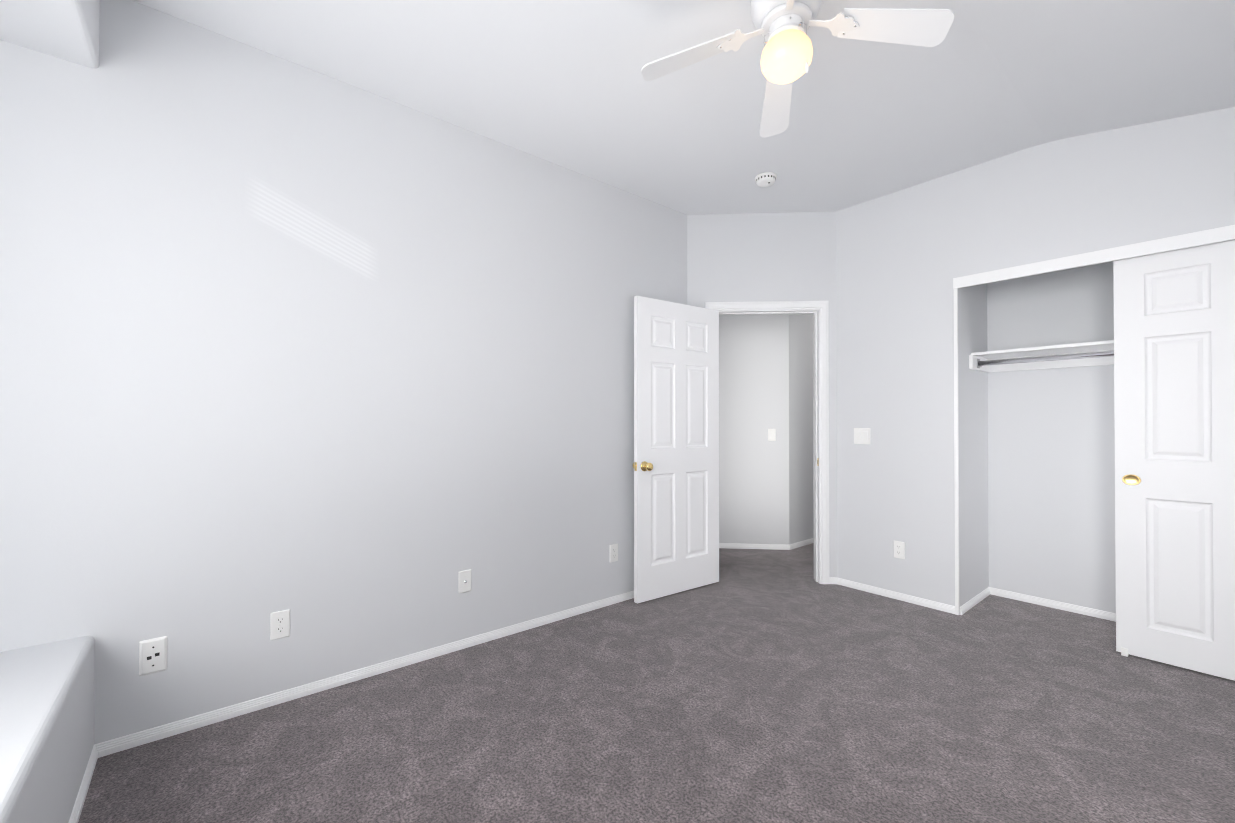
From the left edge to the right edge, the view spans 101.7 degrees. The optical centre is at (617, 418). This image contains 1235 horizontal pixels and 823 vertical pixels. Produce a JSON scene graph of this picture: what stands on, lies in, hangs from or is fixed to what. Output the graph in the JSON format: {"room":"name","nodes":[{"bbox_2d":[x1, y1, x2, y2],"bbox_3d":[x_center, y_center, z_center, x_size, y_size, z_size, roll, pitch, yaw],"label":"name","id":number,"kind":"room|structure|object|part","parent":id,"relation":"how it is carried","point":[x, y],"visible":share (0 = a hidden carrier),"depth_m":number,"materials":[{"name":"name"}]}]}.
{"room":"empty bedroom","nodes":[
{"label":"empty bedroom","id":0,"kind":"room"},
{"bbox_2d":[0,636,94,822],"bbox_3d":[-1.139,0.983,0.330,0.750,0.440,3.200,0,-1,-40],"label":"window seat ledge","id":1,"kind":"structure","parent":0,"point":[46,718],"depth_m":1.39,"materials":[{"name":"white paint"}]},
{"bbox_2d":[68,538,1115,822],"bbox_3d":[1.587,1.200,3.111,7.000,0.047,4.000,0,-1,-40],"label":"baseboard","id":2,"kind":"structure","parent":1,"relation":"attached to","point":[166,730],"depth_m":2.51,"materials":[{"name":"white wood"}]},
{"bbox_2d":[0,0,99,68],"bbox_3d":[-1.139,-1.467,0.348,0.750,0.400,3.200,0,-1,-40],"label":"soffit","id":3,"kind":"structure","parent":0,"point":[67,30],"depth_m":1.63,"materials":[{"name":"white paint"}]},
{"bbox_2d":[0,0,686,743],"bbox_3d":[-1.026,-0.216,2.590,4.040,2.870,0.120,0,-1,-40],"label":"wall","id":4,"kind":"structure","parent":0,"point":[342,372],"depth_m":2.17,"materials":[{"name":"white paint"}]},
{"bbox_2d":[139,636,166,675],"bbox_3d":[-1.750,0.896,1.897,0.079,0.130,0.009,0,-1,-40],"label":"outlet","id":5,"kind":"object","parent":4,"relation":"attached to","point":[153,655],"visible":1,"depth_m":1.89,"materials":[{"name":"white plastic"}]},
{"bbox_2d":[270,609,289,639],"bbox_3d":[-1.442,0.883,2.152,0.070,0.115,0.008,0,-1,-40],"label":"outlet","id":6,"kind":"object","parent":4,"relation":"attached to","point":[279,624],"visible":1,"depth_m":2.15,"materials":[{"name":"white plastic"}]},
{"bbox_2d":[458,569,470,593],"bbox_3d":[-0.808,0.868,2.674,0.070,0.115,0.017,0,-1,-40],"label":"outlet","id":7,"kind":"object","parent":4,"relation":"attached to","point":[464,581],"visible":1,"depth_m":2.67,"materials":[{"name":"white plastic"}]},
{"bbox_2d":[610,544,617,562],"bbox_3d":[-0.023,0.892,3.331,0.070,0.115,0.008,0,-1,-40],"label":"outlet","id":8,"kind":"object","parent":4,"relation":"attached to","point":[613,552],"visible":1,"depth_m":3.33,"materials":[{"name":"white plastic"}]},
{"bbox_2d":[78,543,1234,822],"bbox_3d":[0.921,1.255,3.389,8.070,0.060,5.520,0,-1,-40],"label":"floor","id":9,"kind":"structure","parent":0,"point":[762,685],"depth_m":1.96,"materials":[{"name":"carpet"}]},
{"bbox_2d":[133,0,1234,214],"bbox_3d":[0.943,-1.526,2.076,4.660,0.456,3.440,0,-1,-40],"label":"ceiling","id":10,"kind":"structure","parent":0,"point":[563,83],"depth_m":2.29,"materials":[{"name":"white paint"}]},
{"bbox_2d":[755,172,776,186],"bbox_3d":[0.950,-1.523,3.226,0.136,0.047,0.136,0,-1,-40],"label":"smoke detector","id":11,"kind":"object","parent":10,"relation":"attached to","point":[765,179],"visible":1,"depth_m":3.19,"materials":[{"name":"white plastic"}]},
{"bbox_2d":[641,0,953,137],"bbox_3d":[0.597,-1.374,1.782,0.788,0.366,0.788,0,0,-32],"label":"ceiling fan","id":12,"kind":"object","parent":10,"relation":"hanging from","point":[782,27],"visible":1,"depth_m":1.74,"materials":[{"name":"white"}]},
{"bbox_3d":[0.597,-1.275,1.781,0.176,0.136,0.176,0,-1,-40],"label":"light globe","id":13,"kind":"part","parent":12,"relation":"part of","materials":[{"name":"white glass"}]},
{"bbox_2d":[719,315,774,543],"bbox_3d":[1.059,-0.149,4.853,0.890,2.770,0.600,0,-1,-40],"label":"wall","id":14,"kind":"structure","parent":0,"point":[765,385],"depth_m":4.78,"materials":[{"name":"white paint"}]},
{"bbox_2d":[768,429,775,440],"bbox_3d":[1.459,0.155,4.751,0.070,0.115,0.012,0,0,5],"label":"light switch","id":15,"kind":"object","parent":14,"relation":"attached to","point":[771,434],"visible":1,"depth_m":4.75,"materials":[{"name":"white plastic"}]},
{"bbox_2d":[687,212,836,576],"bbox_3d":[1.083,-0.207,3.832,1.224,2.870,0.120,0,0,3],"label":"wall","id":16,"kind":"structure","parent":0,"point":[750,257],"depth_m":3.77,"materials":[{"name":"white paint"}]},
{"bbox_2d":[633,296,718,603],"bbox_3d":[0.434,0.204,3.543,0.790,2.020,0.169,0,-1,-36],"label":"door","id":17,"kind":"structure","parent":16,"relation":"in","point":[676,448],"depth_m":3.50,"materials":[{"name":"white wood"}]},
{"bbox_2d":[705,301,828,583],"bbox_3d":[1.120,0.176,3.827,0.909,2.104,0.152,0,0,3],"label":"door frame","id":18,"kind":"structure","parent":16,"relation":"attached to","point":[819,310],"depth_m":3.75,"materials":[{"name":"white wood"}]},
{"bbox_2d":[775,314,813,544],"bbox_3d":[2.564,-0.144,5.608,2.560,2.770,0.120,0,-1,-40],"label":"wall","id":19,"kind":"structure","parent":0,"point":[794,515],"depth_m":4.80,"materials":[{"name":"white paint"}]},
{"bbox_2d":[836,107,1234,612],"bbox_3d":[2.758,-0.213,2.956,0.730,2.870,2.690,0,-1,-40],"label":"wall","id":20,"kind":"structure","parent":0,"point":[1036,482],"depth_m":3.25,"materials":[{"name":"white paint"}]},
{"bbox_2d":[854,428,869,443],"bbox_3d":[1.745,0.127,3.594,0.012,0.115,0.116,0,-1,-40],"label":"double light switch","id":21,"kind":"object","parent":20,"relation":"attached to","point":[861,435],"visible":1,"depth_m":3.59,"materials":[{"name":"white plastic"}]},
{"bbox_2d":[893,540,904,558],"bbox_3d":[1.902,0.889,3.401,0.008,0.115,0.070,0,-1,-40],"label":"outlet","id":22,"kind":"object","parent":20,"relation":"attached to","point":[899,549],"visible":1,"depth_m":3.40,"materials":[{"name":"white plastic"}]},
{"bbox_2d":[969,340,1113,371],"bbox_3d":[2.946,-0.381,2.801,0.400,0.107,1.570,0,-1,-40],"label":"shelf","id":23,"kind":"object","parent":20,"relation":"attached to","point":[1097,353],"visible":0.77,"depth_m":3.16,"materials":[{"name":"white"}]},
{"bbox_2d":[953,225,1234,656],"bbox_3d":[2.650,0.169,2.584,0.132,2.100,1.560,0,-1,-40],"label":"trim","id":24,"kind":"structure","parent":20,"relation":"attached to","point":[1202,238],"depth_m":2.79,"materials":[{"name":"white wood"}]},
{"bbox_2d":[1113,240,1234,680],"bbox_3d":[2.847,0.187,2.329,0.038,2.036,0.776,0,-1,-40],"label":"sliding closet door","id":25,"kind":"structure","parent":20,"relation":"in","point":[1174,361],"depth_m":2.45,"materials":[{"name":"white wood"}]}
]}

